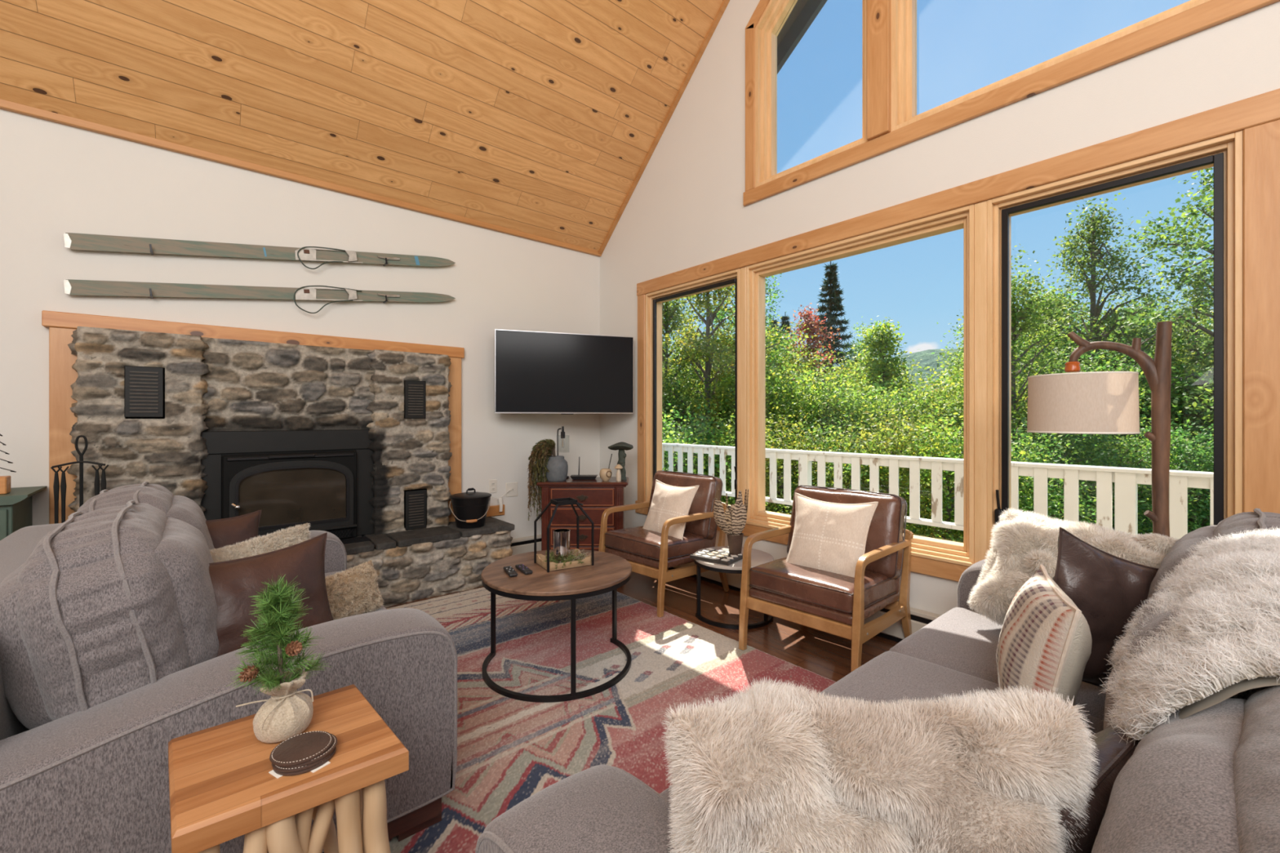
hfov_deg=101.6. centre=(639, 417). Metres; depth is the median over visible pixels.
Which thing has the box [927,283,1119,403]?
bush
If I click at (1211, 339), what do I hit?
bush
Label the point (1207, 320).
bush
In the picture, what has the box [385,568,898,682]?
floor
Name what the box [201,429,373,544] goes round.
insert
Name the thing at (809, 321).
broadleaf tree
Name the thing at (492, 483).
wall outlet
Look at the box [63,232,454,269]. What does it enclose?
ski
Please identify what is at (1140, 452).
bush
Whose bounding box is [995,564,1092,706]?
striped pillow
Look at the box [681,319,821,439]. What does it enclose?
bush
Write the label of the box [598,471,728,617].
armchair
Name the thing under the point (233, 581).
leather pillow
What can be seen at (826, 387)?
bush
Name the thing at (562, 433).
socket
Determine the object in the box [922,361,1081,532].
bush
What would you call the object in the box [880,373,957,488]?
bush
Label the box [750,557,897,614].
seat cushion
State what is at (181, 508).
cushion
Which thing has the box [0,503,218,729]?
cushion
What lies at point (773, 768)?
fur pillow
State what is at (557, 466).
vase
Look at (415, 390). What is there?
vent grille
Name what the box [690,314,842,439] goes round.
bush
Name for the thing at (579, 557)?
greenery
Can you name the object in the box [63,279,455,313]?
ski
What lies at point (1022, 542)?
fur pillow
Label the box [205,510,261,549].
leather pillow
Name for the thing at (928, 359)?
hill
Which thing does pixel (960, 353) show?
broadleaf tree
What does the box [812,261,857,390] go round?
spruce tree
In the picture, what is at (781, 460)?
bush
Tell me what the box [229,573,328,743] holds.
pine
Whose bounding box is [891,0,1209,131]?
window
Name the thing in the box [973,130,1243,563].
window
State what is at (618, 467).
mushroom
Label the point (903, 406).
bush
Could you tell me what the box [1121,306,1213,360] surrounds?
bush
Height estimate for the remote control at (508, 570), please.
0.020 m
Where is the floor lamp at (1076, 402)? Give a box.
[1026,320,1172,537]
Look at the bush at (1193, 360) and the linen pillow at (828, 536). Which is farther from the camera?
the bush at (1193, 360)
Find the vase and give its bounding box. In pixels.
[545,455,568,481]
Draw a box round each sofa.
[0,481,457,852]
[475,507,1279,852]
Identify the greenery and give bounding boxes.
[526,438,555,520]
[542,549,591,568]
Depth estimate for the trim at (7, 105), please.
3.46 m
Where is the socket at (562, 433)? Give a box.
[560,426,564,438]
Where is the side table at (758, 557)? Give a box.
[693,546,773,629]
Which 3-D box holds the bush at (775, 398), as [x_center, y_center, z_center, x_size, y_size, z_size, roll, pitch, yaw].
[2.409,1.389,11.185,4.762,5.690,4.715,0,0,-20]
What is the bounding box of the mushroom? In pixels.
[614,464,622,481]
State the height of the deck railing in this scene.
1.125 m
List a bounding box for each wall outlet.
[488,479,497,493]
[506,482,517,497]
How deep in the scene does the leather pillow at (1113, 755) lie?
0.76 m
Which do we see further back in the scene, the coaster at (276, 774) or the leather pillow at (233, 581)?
the leather pillow at (233, 581)
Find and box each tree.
[0,434,16,494]
[662,284,778,460]
[662,297,731,453]
[670,273,816,444]
[767,315,779,343]
[777,315,795,387]
[785,302,844,386]
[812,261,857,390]
[826,316,877,386]
[844,315,925,434]
[926,376,953,404]
[935,325,1025,426]
[937,244,1132,493]
[1017,192,1204,498]
[1018,284,1089,373]
[1091,167,1213,524]
[1116,293,1188,370]
[1146,262,1213,521]
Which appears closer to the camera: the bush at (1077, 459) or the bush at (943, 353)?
the bush at (1077, 459)
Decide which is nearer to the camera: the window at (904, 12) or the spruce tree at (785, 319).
the window at (904, 12)
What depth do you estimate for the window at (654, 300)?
4.75 m
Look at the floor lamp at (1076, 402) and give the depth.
2.10 m
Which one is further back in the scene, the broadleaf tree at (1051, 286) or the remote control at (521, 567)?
the broadleaf tree at (1051, 286)
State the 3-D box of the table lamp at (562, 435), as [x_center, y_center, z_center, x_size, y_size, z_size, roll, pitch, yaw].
[-0.689,0.302,4.596,0.132,0.454,0.132,0,0,-40]
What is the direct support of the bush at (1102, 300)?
on the ground
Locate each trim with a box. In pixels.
[0,98,601,256]
[486,504,504,516]
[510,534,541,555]
[777,0,826,73]
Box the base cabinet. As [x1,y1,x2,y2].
[0,485,47,540]
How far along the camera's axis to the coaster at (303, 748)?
1.06 m
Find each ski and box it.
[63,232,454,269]
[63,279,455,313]
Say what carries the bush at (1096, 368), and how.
on the ground
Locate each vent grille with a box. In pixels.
[124,365,163,417]
[404,380,426,418]
[404,489,426,530]
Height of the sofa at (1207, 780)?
1.020 m
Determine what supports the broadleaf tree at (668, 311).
on the ground
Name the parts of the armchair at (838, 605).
arm, rail, arm, rail, rail, leg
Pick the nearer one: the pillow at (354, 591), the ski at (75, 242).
the pillow at (354, 591)
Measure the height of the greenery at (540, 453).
0.703 m
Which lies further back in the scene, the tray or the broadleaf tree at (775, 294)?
the broadleaf tree at (775, 294)
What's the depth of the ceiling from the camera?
3.52 m
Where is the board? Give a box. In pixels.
[689,547,742,565]
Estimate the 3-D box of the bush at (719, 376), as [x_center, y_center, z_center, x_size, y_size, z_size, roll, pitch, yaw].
[1.905,1.370,12.098,4.799,5.735,4.752,0,0,-39]
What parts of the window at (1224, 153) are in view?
screen frame rail, sash rail, stop rail, frame rail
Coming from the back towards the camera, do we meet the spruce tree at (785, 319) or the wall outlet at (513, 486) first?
the spruce tree at (785, 319)
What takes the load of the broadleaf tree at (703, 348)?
on the ground
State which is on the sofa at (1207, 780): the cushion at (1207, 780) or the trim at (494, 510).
the cushion at (1207, 780)
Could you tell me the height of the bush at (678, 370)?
5.387 m
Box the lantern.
[533,497,594,572]
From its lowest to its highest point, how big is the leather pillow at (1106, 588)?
0.564 m
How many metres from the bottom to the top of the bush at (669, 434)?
4.411 m
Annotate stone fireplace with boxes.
[41,310,514,607]
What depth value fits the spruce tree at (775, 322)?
29.89 m
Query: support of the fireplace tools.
on the stone fireplace
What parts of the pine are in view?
stem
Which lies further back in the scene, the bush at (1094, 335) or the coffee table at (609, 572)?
the bush at (1094, 335)
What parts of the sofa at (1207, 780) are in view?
arm, arm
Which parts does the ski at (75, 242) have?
tail plate, rust plate, toe lever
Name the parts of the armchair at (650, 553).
arm, rail, rail, arm, leg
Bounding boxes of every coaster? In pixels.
[268,746,336,778]
[269,730,333,766]
[271,750,333,773]
[280,733,337,768]
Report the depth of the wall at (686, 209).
2.83 m
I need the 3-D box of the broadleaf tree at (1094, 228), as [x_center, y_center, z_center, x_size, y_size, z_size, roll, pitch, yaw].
[11.209,-0.793,12.859,3.951,9.430,4.101,0,0,37]
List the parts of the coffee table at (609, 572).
leg, leg, leg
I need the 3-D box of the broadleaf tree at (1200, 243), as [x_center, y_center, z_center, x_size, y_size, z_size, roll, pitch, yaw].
[10.997,-1.334,9.500,4.047,10.513,4.363,0,0,-20]
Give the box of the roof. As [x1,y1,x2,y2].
[777,0,808,46]
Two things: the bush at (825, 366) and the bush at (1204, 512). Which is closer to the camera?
the bush at (1204, 512)
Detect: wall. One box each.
[0,108,599,538]
[598,0,1279,642]
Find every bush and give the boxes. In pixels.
[662,309,775,420]
[662,337,715,430]
[662,351,695,466]
[662,355,735,467]
[662,355,816,511]
[662,380,780,509]
[662,399,688,471]
[663,408,798,514]
[666,349,840,514]
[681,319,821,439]
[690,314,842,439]
[718,404,863,515]
[721,347,901,511]
[765,400,945,537]
[766,351,921,512]
[782,365,851,446]
[800,359,924,442]
[807,372,932,496]
[808,342,943,453]
[813,400,963,542]
[814,365,1020,537]
[850,403,1063,542]
[860,359,1051,539]
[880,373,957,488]
[888,407,1151,542]
[912,333,1064,453]
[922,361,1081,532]
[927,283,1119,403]
[955,326,1179,502]
[1011,413,1197,534]
[1015,324,1213,533]
[1016,288,1186,467]
[1026,406,1213,537]
[1066,294,1213,420]
[1079,341,1213,520]
[1080,404,1213,535]
[1099,300,1213,466]
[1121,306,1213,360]
[1130,324,1213,522]
[1131,322,1213,499]
[1147,418,1213,532]
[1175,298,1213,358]
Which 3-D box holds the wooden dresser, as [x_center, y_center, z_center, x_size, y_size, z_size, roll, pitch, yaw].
[-0.474,0.915,4.481,0.750,0.768,0.431,0,0,0]
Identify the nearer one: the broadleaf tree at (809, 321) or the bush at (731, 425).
the bush at (731, 425)
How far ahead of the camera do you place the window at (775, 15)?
3.80 m
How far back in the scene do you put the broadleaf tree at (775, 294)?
13.02 m
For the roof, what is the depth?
4.43 m
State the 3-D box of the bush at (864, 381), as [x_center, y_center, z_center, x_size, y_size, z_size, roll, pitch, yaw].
[4.944,1.577,11.897,4.364,5.267,4.408,0,0,11]
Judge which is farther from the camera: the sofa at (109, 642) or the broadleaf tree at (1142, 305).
the broadleaf tree at (1142, 305)
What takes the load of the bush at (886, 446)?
on the ground
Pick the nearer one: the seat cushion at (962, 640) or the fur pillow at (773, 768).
the fur pillow at (773, 768)
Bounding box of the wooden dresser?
[536,476,628,551]
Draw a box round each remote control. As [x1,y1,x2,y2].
[502,565,517,577]
[515,564,532,574]
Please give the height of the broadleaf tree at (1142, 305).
7.518 m
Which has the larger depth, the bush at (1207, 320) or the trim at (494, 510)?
the bush at (1207, 320)
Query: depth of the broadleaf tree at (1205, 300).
12.46 m
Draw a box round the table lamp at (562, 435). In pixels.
[556,426,568,478]
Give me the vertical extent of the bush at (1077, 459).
4.270 m
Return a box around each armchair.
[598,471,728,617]
[738,484,913,672]
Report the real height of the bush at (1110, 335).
7.832 m
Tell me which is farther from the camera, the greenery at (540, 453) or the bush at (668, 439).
the bush at (668, 439)
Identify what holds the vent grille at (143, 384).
attached to the stone fireplace
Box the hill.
[859,348,963,407]
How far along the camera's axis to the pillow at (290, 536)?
2.08 m
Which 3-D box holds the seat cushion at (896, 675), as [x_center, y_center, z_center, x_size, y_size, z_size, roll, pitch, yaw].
[0.953,0.921,1.366,0.664,0.209,0.924,0,0,-40]
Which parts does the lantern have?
frame post, frame post, frame post, frame post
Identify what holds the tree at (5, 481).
on the base cabinet
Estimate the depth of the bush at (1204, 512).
8.44 m
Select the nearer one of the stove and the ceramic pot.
the stove
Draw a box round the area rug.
[386,587,835,852]
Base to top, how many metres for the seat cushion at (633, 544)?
0.169 m
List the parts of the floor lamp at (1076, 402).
lamp shade, branch arm, branch post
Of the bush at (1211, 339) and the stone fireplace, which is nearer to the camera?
the stone fireplace
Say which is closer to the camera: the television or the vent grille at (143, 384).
the vent grille at (143, 384)
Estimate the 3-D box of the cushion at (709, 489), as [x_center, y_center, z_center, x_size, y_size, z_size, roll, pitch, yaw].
[0.331,0.660,4.012,0.250,0.469,0.633,0,0,-44]
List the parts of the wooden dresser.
drawer, drawer, drawer pull, drawer, drawer, drawer pull, drawer pull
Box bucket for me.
[448,488,491,528]
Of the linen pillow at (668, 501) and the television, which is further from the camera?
the television
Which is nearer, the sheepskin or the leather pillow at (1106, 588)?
the sheepskin
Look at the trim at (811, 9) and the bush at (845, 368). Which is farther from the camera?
the bush at (845, 368)
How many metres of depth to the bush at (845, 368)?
14.72 m
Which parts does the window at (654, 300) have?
sash, stop rail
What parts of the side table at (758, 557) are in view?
leg, leg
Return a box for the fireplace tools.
[50,435,108,524]
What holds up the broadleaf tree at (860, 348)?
on the ground
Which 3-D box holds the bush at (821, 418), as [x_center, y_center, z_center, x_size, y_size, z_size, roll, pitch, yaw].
[3.400,1.281,11.682,5.058,5.639,5.201,0,0,-34]
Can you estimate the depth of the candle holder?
2.78 m
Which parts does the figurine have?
knob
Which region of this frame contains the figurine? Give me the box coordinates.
[608,441,633,479]
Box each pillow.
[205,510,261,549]
[208,522,311,562]
[208,532,333,657]
[324,560,384,620]
[642,479,699,540]
[661,675,1100,852]
[785,493,878,577]
[966,506,1177,626]
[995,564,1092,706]
[1052,527,1159,688]
[1057,724,1141,852]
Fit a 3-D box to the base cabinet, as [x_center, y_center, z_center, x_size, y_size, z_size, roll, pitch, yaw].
[-3.431,0.837,2.445,0.808,0.924,0.443,0,0,-40]
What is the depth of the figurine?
4.43 m
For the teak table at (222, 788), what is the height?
0.602 m
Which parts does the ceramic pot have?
pot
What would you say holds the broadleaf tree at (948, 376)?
on the ground
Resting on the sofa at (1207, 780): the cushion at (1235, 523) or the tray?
the cushion at (1235, 523)
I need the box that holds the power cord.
[491,488,511,511]
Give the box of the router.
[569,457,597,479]
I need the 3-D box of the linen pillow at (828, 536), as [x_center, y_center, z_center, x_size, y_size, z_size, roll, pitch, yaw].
[1.041,0.676,2.898,0.210,0.455,0.487,0,0,-45]
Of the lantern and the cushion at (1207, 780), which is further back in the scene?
the lantern
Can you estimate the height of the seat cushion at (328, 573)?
0.208 m
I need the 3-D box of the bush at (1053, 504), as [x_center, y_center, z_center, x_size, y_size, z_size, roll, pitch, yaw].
[5.582,1.877,7.824,3.916,4.366,4.027,0,0,-43]
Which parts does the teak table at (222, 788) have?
log leg, log leg, log leg, log leg, log leg, log leg, log leg, log leg, log leg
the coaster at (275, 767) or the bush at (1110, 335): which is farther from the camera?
the bush at (1110, 335)
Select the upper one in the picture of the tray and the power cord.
the power cord
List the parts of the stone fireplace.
pine post, pine post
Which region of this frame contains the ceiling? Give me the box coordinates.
[0,0,723,251]
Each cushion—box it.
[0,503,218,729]
[74,484,214,550]
[324,570,342,577]
[363,605,386,613]
[604,525,713,560]
[648,471,721,539]
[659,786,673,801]
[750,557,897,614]
[787,486,906,579]
[816,650,1103,735]
[891,607,1106,719]
[1091,684,1279,852]
[1146,511,1279,603]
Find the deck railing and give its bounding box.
[662,442,1213,539]
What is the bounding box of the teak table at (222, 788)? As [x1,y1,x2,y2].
[168,684,408,852]
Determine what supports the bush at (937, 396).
on the ground
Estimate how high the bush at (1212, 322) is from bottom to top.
8.306 m
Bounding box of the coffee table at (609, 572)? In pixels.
[481,549,631,702]
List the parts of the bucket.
lid, bail handle, lid handle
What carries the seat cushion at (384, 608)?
on the sofa at (109, 642)
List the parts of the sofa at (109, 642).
frame, arm, arm, leg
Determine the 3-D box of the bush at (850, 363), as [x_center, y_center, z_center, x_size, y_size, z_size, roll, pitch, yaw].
[6.408,1.052,14.967,5.396,6.448,5.342,0,0,21]
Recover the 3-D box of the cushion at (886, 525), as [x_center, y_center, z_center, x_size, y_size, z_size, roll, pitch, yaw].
[1.205,0.660,3.092,0.250,0.472,0.657,0,0,-44]
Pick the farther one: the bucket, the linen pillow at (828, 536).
the bucket
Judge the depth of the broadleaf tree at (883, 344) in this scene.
13.80 m
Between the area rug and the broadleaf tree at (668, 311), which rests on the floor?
the area rug
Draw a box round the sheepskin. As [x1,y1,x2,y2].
[1097,524,1279,747]
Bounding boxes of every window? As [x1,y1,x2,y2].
[637,266,746,510]
[745,0,891,191]
[746,204,973,562]
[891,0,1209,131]
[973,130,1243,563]
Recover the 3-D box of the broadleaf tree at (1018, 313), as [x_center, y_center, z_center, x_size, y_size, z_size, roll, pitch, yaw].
[7.521,0.142,10.290,3.664,7.559,3.237,0,0,-20]
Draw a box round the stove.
[222,450,356,539]
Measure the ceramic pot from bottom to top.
0.226 m
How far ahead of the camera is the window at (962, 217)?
3.35 m
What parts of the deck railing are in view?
post, rail, rail, cap rail, post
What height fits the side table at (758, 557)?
0.384 m
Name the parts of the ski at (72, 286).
tail plate, ski blade, rust plate, toe lever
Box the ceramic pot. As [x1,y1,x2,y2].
[599,453,612,480]
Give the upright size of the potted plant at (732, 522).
0.439 m
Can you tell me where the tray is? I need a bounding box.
[536,548,591,571]
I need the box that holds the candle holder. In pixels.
[553,528,570,563]
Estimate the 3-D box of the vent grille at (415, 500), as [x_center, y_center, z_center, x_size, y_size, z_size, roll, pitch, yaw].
[-1.722,0.703,4.003,0.152,0.294,0.042,0,0,-40]
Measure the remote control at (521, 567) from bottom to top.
0.020 m
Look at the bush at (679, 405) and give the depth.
10.73 m
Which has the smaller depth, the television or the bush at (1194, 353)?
the television
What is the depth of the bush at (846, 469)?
8.45 m
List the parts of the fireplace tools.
post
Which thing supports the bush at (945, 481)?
on the ground
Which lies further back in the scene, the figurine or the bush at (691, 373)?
the bush at (691, 373)
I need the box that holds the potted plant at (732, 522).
[713,488,748,555]
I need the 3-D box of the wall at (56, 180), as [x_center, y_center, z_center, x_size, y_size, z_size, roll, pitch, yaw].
[-2.968,-0.225,3.252,6.900,3.050,0.160,0,0,-40]
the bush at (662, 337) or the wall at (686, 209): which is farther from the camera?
the bush at (662, 337)
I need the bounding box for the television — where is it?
[494,328,633,414]
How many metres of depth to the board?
3.36 m
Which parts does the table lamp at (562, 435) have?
stem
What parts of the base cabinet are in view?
door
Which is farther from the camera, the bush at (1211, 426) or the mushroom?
the bush at (1211, 426)

